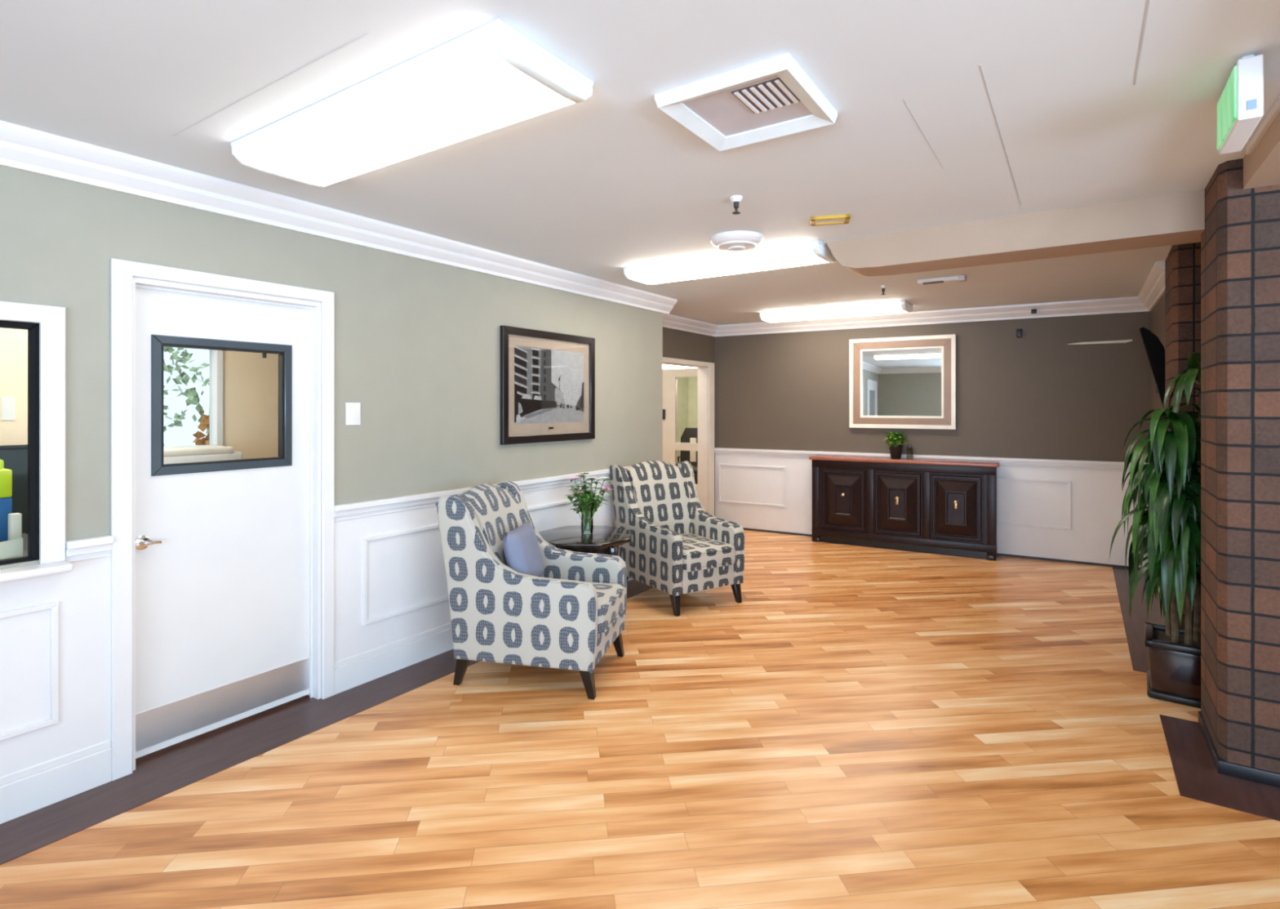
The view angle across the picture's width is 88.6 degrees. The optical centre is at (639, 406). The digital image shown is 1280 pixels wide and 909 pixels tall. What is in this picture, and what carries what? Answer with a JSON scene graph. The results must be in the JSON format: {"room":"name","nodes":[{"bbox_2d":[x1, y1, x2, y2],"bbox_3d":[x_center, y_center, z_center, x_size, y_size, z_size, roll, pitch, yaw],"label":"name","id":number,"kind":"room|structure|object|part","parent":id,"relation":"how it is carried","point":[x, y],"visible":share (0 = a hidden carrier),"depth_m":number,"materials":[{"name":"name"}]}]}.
{"room":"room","nodes":[
{"label":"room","id":0,"kind":"room"},
{"bbox_2d":[0,327,278,458],"bbox_3d":[-2.800,0.250,3.624,1.980,2.500,6.300,0,0,34],"label":"wall","id":1,"kind":"structure","parent":0,"point":[250,380],"depth_m":4.91,"materials":[{"name":"beige paint"}]},
{"bbox_2d":[1,395,15,419],"bbox_3d":[-3.713,0.010,3.857,0.004,0.140,0.060,0,0,34],"label":"notice","id":2,"kind":"object","parent":1,"relation":"attached to","point":[8,402],"visible":1,"depth_m":3.86,"materials":[{"name":"paper"}]},
{"bbox_2d":[209,349,222,445],"bbox_3d":[-3.275,0.000,4.550,0.160,0.960,0.710,0,0,34],"label":"window","id":3,"kind":"structure","parent":1,"relation":"in","point":[215,356],"depth_m":4.80,"materials":[{"name":"white glass"}]},
{"bbox_2d":[163,444,242,463],"bbox_3d":[-3.028,0.365,4.343,0.440,0.190,0.600,0,0,34],"label":"window sill","id":4,"kind":"structure","parent":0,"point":[194,453],"depth_m":4.28,"materials":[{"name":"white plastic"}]},
{"bbox_3d":[-3.028,0.295,4.343,0.360,0.050,0.480,0,0,34],"label":"scanner lid","id":5,"kind":"part","parent":4,"relation":"part of","materials":[{"name":"white"}]},
{"bbox_2d":[0,164,662,697],"bbox_3d":[-2.290,0.250,2.499,0.120,2.500,8.800,0,0,34],"label":"wall","id":6,"kind":"structure","parent":0,"point":[417,341],"depth_m":3.61,"materials":[{"name":"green paint"}]},
{"bbox_2d":[0,301,73,582],"bbox_3d":[-2.649,0.121,1.874,0.220,0.998,1.562,0,0,34],"label":"window","id":7,"kind":"structure","parent":6,"relation":"in","point":[45,325],"depth_m":2.46,"materials":[{"name":"white wood"}]},
{"bbox_3d":[-2.654,0.137,1.901,0.033,0.898,1.380,0,0,34],"label":"frame","id":8,"kind":"part","parent":7,"relation":"part of","materials":[{"name":"black"}]},
{"bbox_3d":[-2.649,0.604,1.874,0.220,0.032,1.562,0,0,34],"label":"sill","id":9,"kind":"part","parent":7,"relation":"part of","materials":[{"name":"white wood"}]},
{"bbox_2d":[0,739,111,823],"bbox_3d":[-3.368,1.417,0.768,0.018,0.165,4.483,0,0,34],"label":"baseboard","id":10,"kind":"structure","parent":6,"relation":"attached to","point":[27,790],"depth_m":2.48,"materials":[{"name":"white wood"}]},
{"bbox_2d":[0,534,114,777],"bbox_3d":[-2.574,1.008,1.933,0.040,0.985,1.663,0,0,34],"label":"wainscoting","id":11,"kind":"structure","parent":6,"relation":"attached to","point":[55,628],"depth_m":2.49,"materials":[{"name":"white wood"}]},
{"bbox_2d":[111,257,334,780],"bbox_3d":[-1.906,0.454,3.053,0.142,2.093,0.942,0,0,34],"label":"door","id":12,"kind":"structure","parent":6,"relation":"in","point":[215,565],"depth_m":2.99,"materials":[{"name":"white wood"}]},
{"bbox_3d":[-2.078,0.575,2.769,0.056,0.060,0.089,0,0,34],"label":"lever handle","id":13,"kind":"part","parent":12,"relation":"part of","materials":[{"name":"silver metal"}]},
{"bbox_3d":[-1.939,-0.005,3.063,0.065,0.604,0.599,0,0,34],"label":"vision frame","id":14,"kind":"part","parent":12,"relation":"part of","materials":[{"name":"grey metal"}]},
{"bbox_3d":[-1.913,1.371,3.063,0.004,0.158,0.767,0,0,34],"label":"kick plate","id":15,"kind":"part","parent":12,"relation":"part of","materials":[{"name":"metal"}]},
{"bbox_2d":[0,120,677,314],"bbox_3d":[-2.138,-0.935,2.530,0.100,0.130,8.780,0,0,34],"label":"trim","id":16,"kind":"structure","parent":6,"relation":"attached to","point":[21,148],"depth_m":3.08,"materials":[{"name":"white wood"}]},
{"bbox_2d":[345,402,360,425],"bbox_3d":[-1.534,0.040,3.511,0.009,0.120,0.084,0,0,34],"label":"light switch","id":17,"kind":"object","parent":6,"relation":"attached to","point":[353,410],"visible":1,"depth_m":3.50,"materials":[{"name":"white plastic"}]},
{"bbox_2d":[333,466,628,662],"bbox_3d":[-0.680,1.008,4.756,0.040,0.985,3.257,0,0,34],"label":"trim","id":18,"kind":"structure","parent":6,"relation":"attached to","point":[391,585],"depth_m":3.75,"materials":[{"name":"white wood"}]},
{"bbox_2d":[334,577,632,694],"bbox_3d":[-0.689,1.417,4.763,0.018,0.165,3.257,0,0,34],"label":"baseboard","id":19,"kind":"structure","parent":6,"relation":"attached to","point":[353,671],"depth_m":3.69,"materials":[{"name":"white wood"}]},
{"bbox_2d":[500,324,595,444],"bbox_3d":[-0.649,-0.143,4.808,0.034,0.800,1.000,0,0,34],"label":"framed picture","id":20,"kind":"object","parent":6,"relation":"attached to","point":[548,378],"visible":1,"depth_m":4.75,"materials":[{"name":"black plastic"}]},
{"bbox_2d":[0,529,1279,908],"bbox_3d":[1.300,1.550,3.884,11.100,0.100,15.300,0,0,34],"label":"floor","id":21,"kind":"structure","parent":0,"point":[868,727],"depth_m":2.62,"materials":[{"name":"brown wood"}]},
{"bbox_2d":[0,444,27,533],"bbox_3d":[-3.897,0.858,3.047,0.050,1.285,2.020,0,0,34],"label":"screen","id":22,"kind":"object","parent":21,"relation":"on","point":[15,457],"visible":0.02,"depth_m":3.66,"materials":[{"name":"black plastic"}]},
{"bbox_3d":[-3.897,0.225,3.047,0.050,0.020,2.020,0,0,34],"label":"rail","id":23,"kind":"part","parent":22,"relation":"part of","materials":[{"name":"black plastic"}]},
{"bbox_2d":[0,533,27,555],"bbox_3d":[-3.102,1.062,2.321,0.930,0.875,1.600,0,0,34],"label":"office desk","id":24,"kind":"object","parent":21,"relation":"on","point":[24,535],"visible":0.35,"depth_m":2.98,"materials":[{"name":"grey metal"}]},
{"bbox_2d":[0,497,12,541],"bbox_3d":[-3.033,0.525,3.097,0.180,0.200,0.065,0,0,34],"label":"storage box","id":25,"kind":"object","parent":24,"relation":"on","point":[6,503],"visible":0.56,"depth_m":3.05,"materials":[{"name":"blue plastic"}]},
{"bbox_2d":[0,468,12,497],"bbox_3d":[-3.033,0.360,3.097,0.180,0.130,0.065,0,0,34],"label":"storage box","id":26,"kind":"object","parent":25,"relation":"on","point":[6,474],"visible":0.88,"depth_m":3.06,"materials":[{"name":"plastic"}]},
{"bbox_2d":[0,459,4,469],"bbox_3d":[-3.078,0.273,3.103,0.180,0.045,0.065,0,0,34],"label":"storage box","id":27,"kind":"object","parent":26,"relation":"on","point":[2,462],"visible":1,"depth_m":3.07,"materials":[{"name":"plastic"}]},
{"bbox_2d":[0,537,22,559],"bbox_3d":[-2.490,0.562,2.415,0.260,0.125,0.200,0,0,5],"label":"paper stack","id":28,"kind":"object","parent":24,"relation":"on","point":[10,548],"visible":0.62,"depth_m":2.46,"materials":[{"name":"white paper"}]},
{"bbox_2d":[8,512,22,540],"bbox_3d":[-2.568,0.532,2.695,0.040,0.185,0.035,0,0,34],"label":"card holder","id":29,"kind":"object","parent":24,"relation":"on","point":[15,519],"visible":0.56,"depth_m":2.68,"materials":[{"name":"white plastic"}]},
{"bbox_2d":[435,480,626,699],"bbox_3d":[-0.571,0.978,3.751,0.904,1.045,0.750,0,0,13],"label":"armchair","id":30,"kind":"object","parent":21,"relation":"on","point":[568,616],"visible":0.99,"depth_m":3.47,"materials":[{"name":"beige fabric"}]},
{"bbox_3d":[-0.962,1.425,3.550,0.082,0.150,0.060,0,0,13],"label":"leg","id":31,"kind":"part","parent":30,"relation":"part of","materials":[{"name":"black wood"}]},
{"bbox_3d":[-0.862,0.902,3.819,0.300,0.895,0.524,0,0,13],"label":"backrest","id":32,"kind":"part","parent":30,"relation":"part of","materials":[{"name":"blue fabric"}]},
{"bbox_3d":[-0.653,0.916,3.452,0.870,0.877,0.130,0,0,13],"label":"arm","id":33,"kind":"part","parent":30,"relation":"part of","materials":[{"name":"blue fabric"}]},
{"bbox_2d":[502,520,543,577],"bbox_3d":[-0.661,0.855,3.736,0.167,0.340,0.400,0,0,7],"label":"throw pillow","id":34,"kind":"object","parent":30,"relation":"on","point":[522,554],"visible":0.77,"depth_m":3.61,"materials":[{"name":"blue fabric"}]},
{"bbox_3d":[-0.513,0.916,4.056,0.870,0.877,0.130,0,0,13],"label":"arm","id":35,"kind":"part","parent":30,"relation":"part of","materials":[{"name":"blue fabric"}]},
{"bbox_3d":[-0.268,1.425,3.389,0.082,0.150,0.060,0,0,13],"label":"leg","id":36,"kind":"part","parent":30,"relation":"part of","materials":[{"name":"black wood"}]},
{"bbox_2d":[584,581,624,631],"bbox_3d":[-0.436,1.121,3.720,0.615,0.159,0.484,0,0,13],"label":"armrest","id":37,"kind":"object","parent":30,"relation":"on","point":[611,594],"depth_m":3.64,"materials":[{"name":"white fabric"}]},
{"bbox_3d":[-0.459,1.270,3.725,0.588,0.170,0.494,0,0,13],"label":"seat","id":38,"kind":"part","parent":30,"relation":"part of","materials":[{"name":"white fabric"}]},
{"bbox_3d":[-0.139,1.425,3.944,0.082,0.150,0.060,0,0,13],"label":"leg","id":39,"kind":"part","parent":30,"relation":"part of","materials":[{"name":"black wood"}]},
{"bbox_2d":[537,525,631,555],"bbox_3d":[-0.400,1.206,4.627,0.670,0.612,0.670,0,0,0],"label":"side table","id":40,"kind":"object","parent":21,"relation":"on","point":[571,538],"visible":0.38,"depth_m":4.47,"materials":[{"name":"brown wood"}]},
{"bbox_2d":[563,472,615,533],"bbox_3d":[-0.373,0.683,4.642,0.346,0.430,0.338,0,0,34],"label":"flower vase","id":41,"kind":"object","parent":40,"relation":"on","point":[587,497],"visible":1,"depth_m":4.63,"materials":[{"name":"clear glass"}]},
{"bbox_3d":[-0.375,0.794,4.646,0.108,0.208,0.108,0,0,34],"label":"vase glass","id":42,"kind":"part","parent":41,"relation":"part of","materials":[{"name":"clear glass"}]},
{"bbox_3d":[-0.229,0.567,4.638,0.090,0.050,0.102,0,0,34],"label":"flower","id":43,"kind":"part","parent":41,"relation":"part of","materials":[{"name":"pink plant"}]},
{"bbox_3d":[-0.400,0.938,4.627,0.570,0.024,0.570,0,0,0],"label":"moulding","id":44,"kind":"part","parent":40,"relation":"part of","materials":[{"name":"brown wood"}]},
{"bbox_3d":[-0.183,1.231,4.410,0.055,0.561,0.092,0,0,-37],"label":"leg","id":45,"kind":"part","parent":40,"relation":"part of","materials":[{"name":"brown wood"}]},
{"bbox_3d":[-0.183,1.231,4.844,0.056,0.561,0.092,0,0,37],"label":"leg","id":46,"kind":"part","parent":40,"relation":"part of","materials":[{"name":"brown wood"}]},
{"bbox_2d":[608,460,744,616],"bbox_3d":[0.294,0.978,5.201,0.750,1.045,0.904,0,0,-33],"label":"armchair","id":47,"kind":"object","parent":21,"relation":"on","point":[675,548],"visible":0.98,"depth_m":5.11,"materials":[{"name":"grey fabric"}]},
{"bbox_3d":[0.027,0.916,5.043,0.130,0.877,0.870,0,0,-33],"label":"arm","id":48,"kind":"part","parent":47,"relation":"part of","materials":[{"name":"grey fabric"}]},
{"bbox_3d":[0.132,0.902,5.453,0.524,0.895,0.300,0,0,-33],"label":"backrest","id":49,"kind":"part","parent":47,"relation":"part of","materials":[{"name":"grey fabric"}]},
{"bbox_3d":[0.259,1.425,4.730,0.060,0.150,0.082,0,0,-33],"label":"leg","id":50,"kind":"part","parent":47,"relation":"part of","materials":[{"name":"black wood"}]},
{"bbox_2d":[680,532,735,571],"bbox_3d":[0.369,1.121,5.085,0.484,0.159,0.615,0,0,-33],"label":"seat cushion","id":51,"kind":"object","parent":47,"relation":"on","point":[700,551],"depth_m":4.88,"materials":[{"name":"grey fabric"}]},
{"bbox_3d":[0.356,1.270,5.105,0.494,0.170,0.588,0,0,-33],"label":"seat","id":52,"kind":"part","parent":47,"relation":"part of","materials":[{"name":"grey fabric"}]},
{"bbox_3d":[0.548,0.916,5.380,0.130,0.877,0.870,0,0,-33],"label":"arm","id":53,"kind":"part","parent":47,"relation":"part of","materials":[{"name":"grey fabric"}]},
{"bbox_3d":[0.738,1.425,5.039,0.060,0.150,0.082,0,0,-33],"label":"leg","id":54,"kind":"part","parent":47,"relation":"part of","materials":[{"name":"black wood"}]},
{"bbox_2d":[677,427,697,474],"bbox_3d":[0.928,0.921,10.686,0.552,1.161,0.506,0,0,20],"label":"office chair","id":55,"kind":"object","parent":21,"relation":"on","point":[689,434],"visible":0.3,"depth_m":10.48,"materials":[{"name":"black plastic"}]},
{"bbox_3d":[0.856,0.690,10.484,0.100,0.380,0.077,0,0,20],"label":"panel","id":56,"kind":"part","parent":55,"relation":"part of","materials":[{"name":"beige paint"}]},
{"bbox_3d":[0.931,1.040,10.694,0.480,0.080,0.480,0,0,20],"label":"seat","id":57,"kind":"part","parent":55,"relation":"part of","materials":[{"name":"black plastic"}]},
{"bbox_2d":[693,473,697,484],"bbox_3d":[1.600,1.045,11.871,1.260,0.750,0.440,0,0,34],"label":"side table","id":58,"kind":"object","parent":21,"relation":"on","point":[695,474],"visible":0.02,"depth_m":12.02,"materials":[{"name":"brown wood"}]},
{"bbox_2d":[808,454,999,560],"bbox_3d":[2.734,1.028,6.916,1.850,0.945,0.341,0,0,31],"label":"sideboard","id":59,"kind":"object","parent":21,"relation":"on","point":[947,507],"visible":1,"depth_m":6.77,"materials":[{"name":"brown wood"}]},
{"bbox_3d":[2.203,1.010,7.099,0.476,0.670,0.072,0,0,31],"label":"door","id":60,"kind":"part","parent":59,"relation":"part of","materials":[{"name":"brown wood"}]},
{"bbox_2d":[883,430,909,458],"bbox_3d":[2.715,0.404,6.956,0.272,0.303,0.270,0,0,34],"label":"potted plant","id":61,"kind":"object","parent":59,"relation":"on","point":[895,440],"visible":1,"depth_m":6.91,"materials":[{"name":"green plant"}]},
{"bbox_3d":[2.715,0.482,6.963,0.148,0.145,0.148,0,0,34],"label":"pot","id":62,"kind":"part","parent":61,"relation":"part of","materials":[{"name":"black plastic"}]},
{"bbox_3d":[2.656,0.975,6.784,0.032,0.081,0.034,0,0,31],"label":"knob","id":63,"kind":"part","parent":59,"relation":"part of","materials":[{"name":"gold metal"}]},
{"bbox_3d":[2.677,1.010,6.819,0.476,0.670,0.072,0,0,31],"label":"door","id":64,"kind":"part","parent":59,"relation":"part of","materials":[{"name":"brown wood"}]},
{"bbox_3d":[3.130,0.975,6.505,0.032,0.081,0.034,0,0,31],"label":"knob","id":65,"kind":"part","parent":59,"relation":"part of","materials":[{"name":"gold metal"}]},
{"bbox_3d":[3.151,1.010,6.540,0.476,0.670,0.072,0,0,31],"label":"door","id":66,"kind":"part","parent":59,"relation":"part of","materials":[{"name":"brown wood"}]},
{"bbox_2d":[1109,351,1200,707],"bbox_3d":[2.848,0.604,3.433,0.612,1.792,0.605,0,0,-42],"label":"potted palm","id":67,"kind":"object","parent":21,"relation":"on","point":[1171,524],"visible":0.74,"depth_m":3.35,"materials":[{"name":"plant"}]},
{"bbox_2d":[1144,622,1200,707],"bbox_3d":[2.849,1.350,3.411,0.376,0.300,0.376,0,0,34],"label":"pot","id":68,"kind":"object","parent":67,"relation":"attached to","point":[1174,673],"depth_m":3.33,"materials":[{"name":"black ceramic"}]},
{"bbox_2d":[1164,241,1200,629],"bbox_3d":[3.871,0.250,3.984,1.040,2.500,0.570,0,0,34],"label":"brick pier","id":69,"kind":"object","parent":21,"relation":"on","point":[1183,261],"visible":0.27,"depth_m":4.01,"materials":[{"name":"brown brick"}]},
{"bbox_2d":[1200,158,1279,773],"bbox_3d":[2.946,0.250,2.605,1.040,2.500,0.510,0,0,34],"label":"brick pier","id":70,"kind":"object","parent":21,"relation":"on","point":[1240,238],"visible":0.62,"depth_m":2.65,"materials":[{"name":"brown brick"}]},
{"bbox_2d":[1198,711,1279,787],"bbox_3d":[2.946,1.472,2.605,1.060,0.055,0.530,0,0,34],"label":"baseboard","id":71,"kind":"object","parent":70,"relation":"attached to","point":[1222,766],"visible":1,"depth_m":2.65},
{"bbox_2d":[0,0,1279,324],"bbox_3d":[1.300,-1.060,3.884,11.100,0.120,15.300,0,0,34],"label":"ceiling","id":72,"kind":"structure","parent":0,"point":[608,182],"depth_m":2.25,"materials":[{"name":"paint"}]},
{"bbox_2d":[231,18,593,187],"bbox_3d":[-0.847,-0.962,2.254,1.430,0.077,0.400,0,0,34],"label":"ceiling light","id":73,"kind":"object","parent":72,"relation":"attached to","point":[491,77],"visible":1,"depth_m":2.06,"materials":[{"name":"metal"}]},
{"bbox_2d":[173,0,1150,204],"bbox_3d":[0.240,-1.004,2.729,2.927,0.012,2.700,0,0,34],"label":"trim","id":74,"kind":"structure","parent":72,"relation":"attached to","point":[1148,1],"depth_m":2.01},
{"bbox_2d":[662,364,697,368],"bbox_3d":[0.596,-0.785,9.835,1.320,0.430,0.130,0,0,34],"label":"light","id":75,"kind":"object","parent":72,"relation":"hanging from","point":[664,366],"visible":0.03,"depth_m":9.84,"materials":[{"name":"white"}]},
{"bbox_2d":[623,240,835,284],"bbox_3d":[0.579,-0.962,4.488,1.430,0.077,0.380,0,0,34],"label":"ceiling light","id":76,"kind":"object","parent":72,"relation":"attached to","point":[814,251],"visible":0.92,"depth_m":4.34,"materials":[{"name":"plastic"}]},
{"bbox_2d":[729,195,742,214],"bbox_3d":[0.460,-0.962,3.135,0.060,0.077,0.060,0,0,34],"label":"sprinkler","id":77,"kind":"object","parent":72,"relation":"attached to","point":[735,199],"visible":1,"depth_m":3.12,"materials":[{"name":"white metal"}]},
{"bbox_2d":[711,231,763,251],"bbox_3d":[0.555,-0.965,3.698,0.342,0.070,0.440,0,0,34],"label":"ceiling vent","id":78,"kind":"object","parent":72,"relation":"attached to","point":[730,241],"visible":1,"depth_m":3.68,"materials":[{"name":"white plastic"}]},
{"bbox_2d":[654,53,837,151],"bbox_3d":[0.359,-0.980,2.167,0.450,0.040,0.450,0,0,34],"label":"ceiling vent","id":79,"kind":"object","parent":72,"relation":"in","point":[771,98],"visible":1,"depth_m":2.13,"materials":[{"name":"white metal"}]},
{"bbox_3d":[0.346,-0.982,2.122,0.014,0.007,0.170,0,0,34],"label":"louvre blade","id":80,"kind":"part","parent":79,"relation":"part of","materials":[{"name":"white metal"}]},
{"bbox_3d":[0.359,-0.992,2.167,0.340,0.012,0.340,0,0,34],"label":"plate","id":81,"kind":"part","parent":79,"relation":"part of","materials":[{"name":"white metal"}]},
{"bbox_3d":[0.369,-0.982,2.107,0.014,0.007,0.170,0,0,34],"label":"louvre blade","id":82,"kind":"part","parent":79,"relation":"part of","materials":[{"name":"white metal"}]},
{"bbox_3d":[0.391,-0.982,2.092,0.014,0.007,0.170,0,0,34],"label":"louvre blade","id":83,"kind":"part","parent":79,"relation":"part of","materials":[{"name":"white metal"}]},
{"bbox_3d":[0.414,-0.982,2.077,0.014,0.007,0.170,0,0,34],"label":"louvre blade","id":84,"kind":"part","parent":79,"relation":"part of","materials":[{"name":"white metal"}]},
{"bbox_3d":[0.436,-0.982,2.062,0.014,0.007,0.170,0,0,34],"label":"louvre blade","id":85,"kind":"part","parent":79,"relation":"part of","materials":[{"name":"white metal"}]},
{"bbox_3d":[0.459,-0.982,2.046,0.014,0.007,0.170,0,0,34],"label":"louvre blade","id":86,"kind":"part","parent":79,"relation":"part of","materials":[{"name":"white metal"}]},
{"bbox_2d":[810,213,850,226],"bbox_3d":[1.010,-0.991,3.489,0.200,0.018,0.120,0,0,14],"label":"plate","id":87,"kind":"object","parent":72,"relation":"attached to","point":[845,218],"visible":1,"depth_m":3.47,"materials":[{"name":"metal"}]},
{"bbox_2d":[759,299,913,322],"bbox_3d":[1.978,-0.959,6.717,1.470,0.082,0.360,0,0,34],"label":"ceiling light","id":88,"kind":"object","parent":72,"relation":"attached to","point":[895,306],"visible":1,"depth_m":6.56,"materials":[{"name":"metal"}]},
{"bbox_2d":[880,284,885,294],"bbox_3d":[2.010,-0.962,5.419,0.040,0.077,0.040,0,0,34],"label":"sprinkler","id":89,"kind":"object","parent":72,"relation":"attached to","point":[882,286],"visible":1,"depth_m":5.41,"materials":[{"name":"white metal"}]},
{"bbox_2d":[917,275,966,284],"bbox_3d":[2.348,-0.979,5.106,0.340,0.042,0.107,0,0,34],"label":"ceiling vent","id":90,"kind":"object","parent":72,"relation":"attached to","point":[961,278],"visible":1,"depth_m":5.07,"materials":[{"name":"metal"}]},
{"bbox_2d":[826,188,1204,276],"bbox_3d":[1.986,-0.907,3.605,1.850,0.185,0.300,0,0,34],"label":"ceiling beam","id":91,"kind":"structure","parent":72,"relation":"attached to","point":[1175,218],"depth_m":3.42,"materials":[{"name":"paint"}]},
{"bbox_2d":[1217,53,1263,154],"bbox_3d":[1.802,-0.906,1.975,0.060,0.188,0.312,0,0,34],"label":"exit sign","id":92,"kind":"object","parent":72,"relation":"hanging from","point":[1240,105],"visible":1,"depth_m":1.87,"materials":[{"name":"white plastic"}]},
{"bbox_3d":[1.780,-0.898,1.991,0.007,0.147,0.286,0,0,34],"label":"lit panel","id":93,"kind":"part","parent":92,"relation":"part of","materials":[{"name":"green plastic"}]},
{"bbox_2d":[677,368,697,462],"bbox_3d":[0.145,0.250,9.487,2.740,2.500,6.920,0,0,34],"label":"wall","id":94,"kind":"structure","parent":0,"point":[686,386],"depth_m":12.87,"materials":[{"name":"paint"}]},
{"bbox_2d":[0,566,1279,864],"bbox_3d":[0.178,1.499,2.391,5.500,0.002,10.970,0,0,34],"label":"floor border","id":95,"kind":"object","parent":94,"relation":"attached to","point":[157,774],"depth_m":2.83,"materials":[{"name":"brown wood"}]},
{"bbox_2d":[662,368,697,491],"bbox_3d":[0.332,0.475,9.784,2.520,2.050,0.060,0,0,34],"label":"door","id":96,"kind":"structure","parent":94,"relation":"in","point":[671,446],"depth_m":9.66,"materials":[{"name":"beige paint"}]},
{"bbox_2d":[662,408,665,418],"bbox_3d":[0.330,0.115,9.722,0.085,0.150,0.045,0,0,34],"label":"wall phone","id":97,"kind":"object","parent":96,"relation":"attached to","point":[664,410],"visible":0.47,"depth_m":9.69,"materials":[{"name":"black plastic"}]},
{"bbox_2d":[662,326,714,362],"bbox_3d":[1.450,0.250,9.082,0.120,2.500,6.300,0,0,34],"label":"wall","id":98,"kind":"structure","parent":0,"point":[677,344],"depth_m":7.64,"materials":[{"name":"beige paint"}]},
{"bbox_2d":[662,356,714,515],"bbox_3d":[0.446,0.480,7.582,0.162,2.040,1.490,0,0,34],"label":"door frame","id":99,"kind":"structure","parent":98,"relation":"in","point":[705,370],"depth_m":8.07,"materials":[{"name":"beige paint"}]},
{"bbox_2d":[662,313,718,336],"bbox_3d":[0.386,-0.935,7.297,0.100,0.130,2.150,0,0,34],"label":"trim","id":100,"kind":"structure","parent":98,"relation":"attached to","point":[669,321],"depth_m":7.55,"materials":[{"name":"white wood"}]},
{"bbox_2d":[714,311,1150,515],"bbox_3d":[3.064,0.250,7.013,4.920,2.500,0.120,0,0,31],"label":"wall","id":101,"kind":"structure","parent":0,"point":[1036,394],"depth_m":6.69,"materials":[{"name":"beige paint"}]},
{"bbox_2d":[848,333,955,429],"bbox_3d":[2.809,-0.255,7.067,1.075,0.985,0.045,0,0,31],"label":"mirror","id":102,"kind":"object","parent":101,"relation":"attached to","point":[903,382],"visible":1,"depth_m":7.06,"materials":[{"name":"silver glass"}]},
{"bbox_3d":[2.817,-0.255,7.081,0.835,0.745,0.010,0,0,31],"label":"glass","id":103,"kind":"part","parent":102,"relation":"part of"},
{"bbox_3d":[2.813,-0.255,7.075,0.851,0.761,0.028,0,0,31],"label":"frame","id":104,"kind":"part","parent":102,"relation":"part of","materials":[{"name":"white wood"}]},
{"bbox_2d":[714,447,1147,567],"bbox_3d":[2.795,1.008,7.078,4.330,0.985,0.040,0,0,31],"label":"wainscoting","id":105,"kind":"structure","parent":101,"relation":"attached to","point":[1067,509],"depth_m":6.51,"materials":[{"name":"white wood"}]},
{"bbox_2d":[715,296,1148,336],"bbox_3d":[2.784,-0.935,7.050,4.360,0.130,0.101,0,0,31],"label":"trim","id":106,"kind":"structure","parent":101,"relation":"attached to","point":[1121,304],"depth_m":6.80,"materials":[{"name":"white paint"}]},
{"bbox_2d":[742,527,1140,569],"bbox_3d":[2.797,1.489,7.091,4.320,0.022,0.019,0,0,31],"label":"baseboard","id":107,"kind":"structure","parent":101,"relation":"attached to","point":[744,528],"depth_m":6.44,"materials":[{"name":"wood"}]},
{"bbox_2d":[1016,328,1022,337],"bbox_3d":[3.762,-0.728,6.508,0.045,0.085,0.040,0,0,31],"label":"wall sensor","id":108,"kind":"object","parent":101,"relation":"attached to","point":[1019,331],"visible":1,"depth_m":6.49,"materials":[{"name":"black plastic"}]},
{"bbox_2d":[1031,308,1036,313],"bbox_3d":[3.836,-0.925,6.388,0.045,0.040,0.040,0,0,31],"label":"wall sensor","id":109,"kind":"object","parent":101,"relation":"attached to","point":[1033,311],"visible":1,"depth_m":6.37,"materials":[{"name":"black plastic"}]},
{"bbox_2d":[1067,339,1132,344],"bbox_3d":[4.322,-0.603,6.172,0.502,0.030,0.030,0,0,31],"label":"wall rail","id":110,"kind":"object","parent":101,"relation":"attached to","point":[1120,340],"visible":1,"depth_m":6.15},
{"bbox_2d":[1150,292,1164,421],"bbox_3d":[4.214,0.250,5.205,0.130,2.500,1.840,0,0,34],"label":"wall","id":111,"kind":"structure","parent":0,"point":[1157,312],"depth_m":5.49,"materials":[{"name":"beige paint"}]},
{"bbox_2d":[1137,260,1164,311],"bbox_3d":[4.113,-0.935,5.261,0.100,0.130,1.820,0,0,34],"label":"trim","id":112,"kind":"structure","parent":111,"relation":"attached to","point":[1153,287],"depth_m":5.12,"materials":[{"name":"white wood"}]},
{"bbox_2d":[1139,326,1164,406],"bbox_3d":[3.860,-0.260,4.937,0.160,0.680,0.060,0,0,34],"label":"television","id":113,"kind":"object","parent":111,"relation":"attached to","point":[1155,350],"visible":0.75,"depth_m":4.90,"materials":[{"name":"black plastic"}]},
{"bbox_2d":[1243,112,1279,189],"bbox_3d":[2.200,-0.938,1.026,1.420,0.125,2.955,0,0,34],"label":"wall","id":114,"kind":"structure","parent":0,"point":[1261,168],"depth_m":2.42,"materials":[{"name":"paint"}]},
{"bbox_2d":[1245,95,1279,154],"bbox_3d":[1.565,-0.984,1.358,0.025,0.031,2.800,0,0,34],"label":"trim","id":115,"kind":"structure","parent":114,"relation":"attached to","point":[1274,111],"depth_m":2.29,"materials":[{"name":"beige wood"}]},
{"label":"outside","id":116,"kind":"structure","parent":0,"visible":0},
{"bbox_3d":[-6.285,1.570,13.849,12.600,0.100,24.000,0,0,34],"label":"ground","id":117,"kind":"structure","parent":116,"visible":0},
{"bbox_2d":[163,346,209,445],"bbox_3d":[-5.826,-0.634,8.933,2.975,4.315,2.873,0,0,34],"label":"tree","id":118,"kind":"object","parent":117,"relation":"on","point":[191,393],"visible":0.06,"depth_m":8.72,"materials":[{"name":"green plant"}]},
{"bbox_2d":[192,413,209,444],"bbox_3d":[-4.750,0.706,7.702,0.826,1.639,0.793,0,0,-2],"label":"shrub","id":119,"kind":"object","parent":117,"relation":"on","point":[205,420],"visible":0.02,"depth_m":7.48,"materials":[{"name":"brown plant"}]}
]}

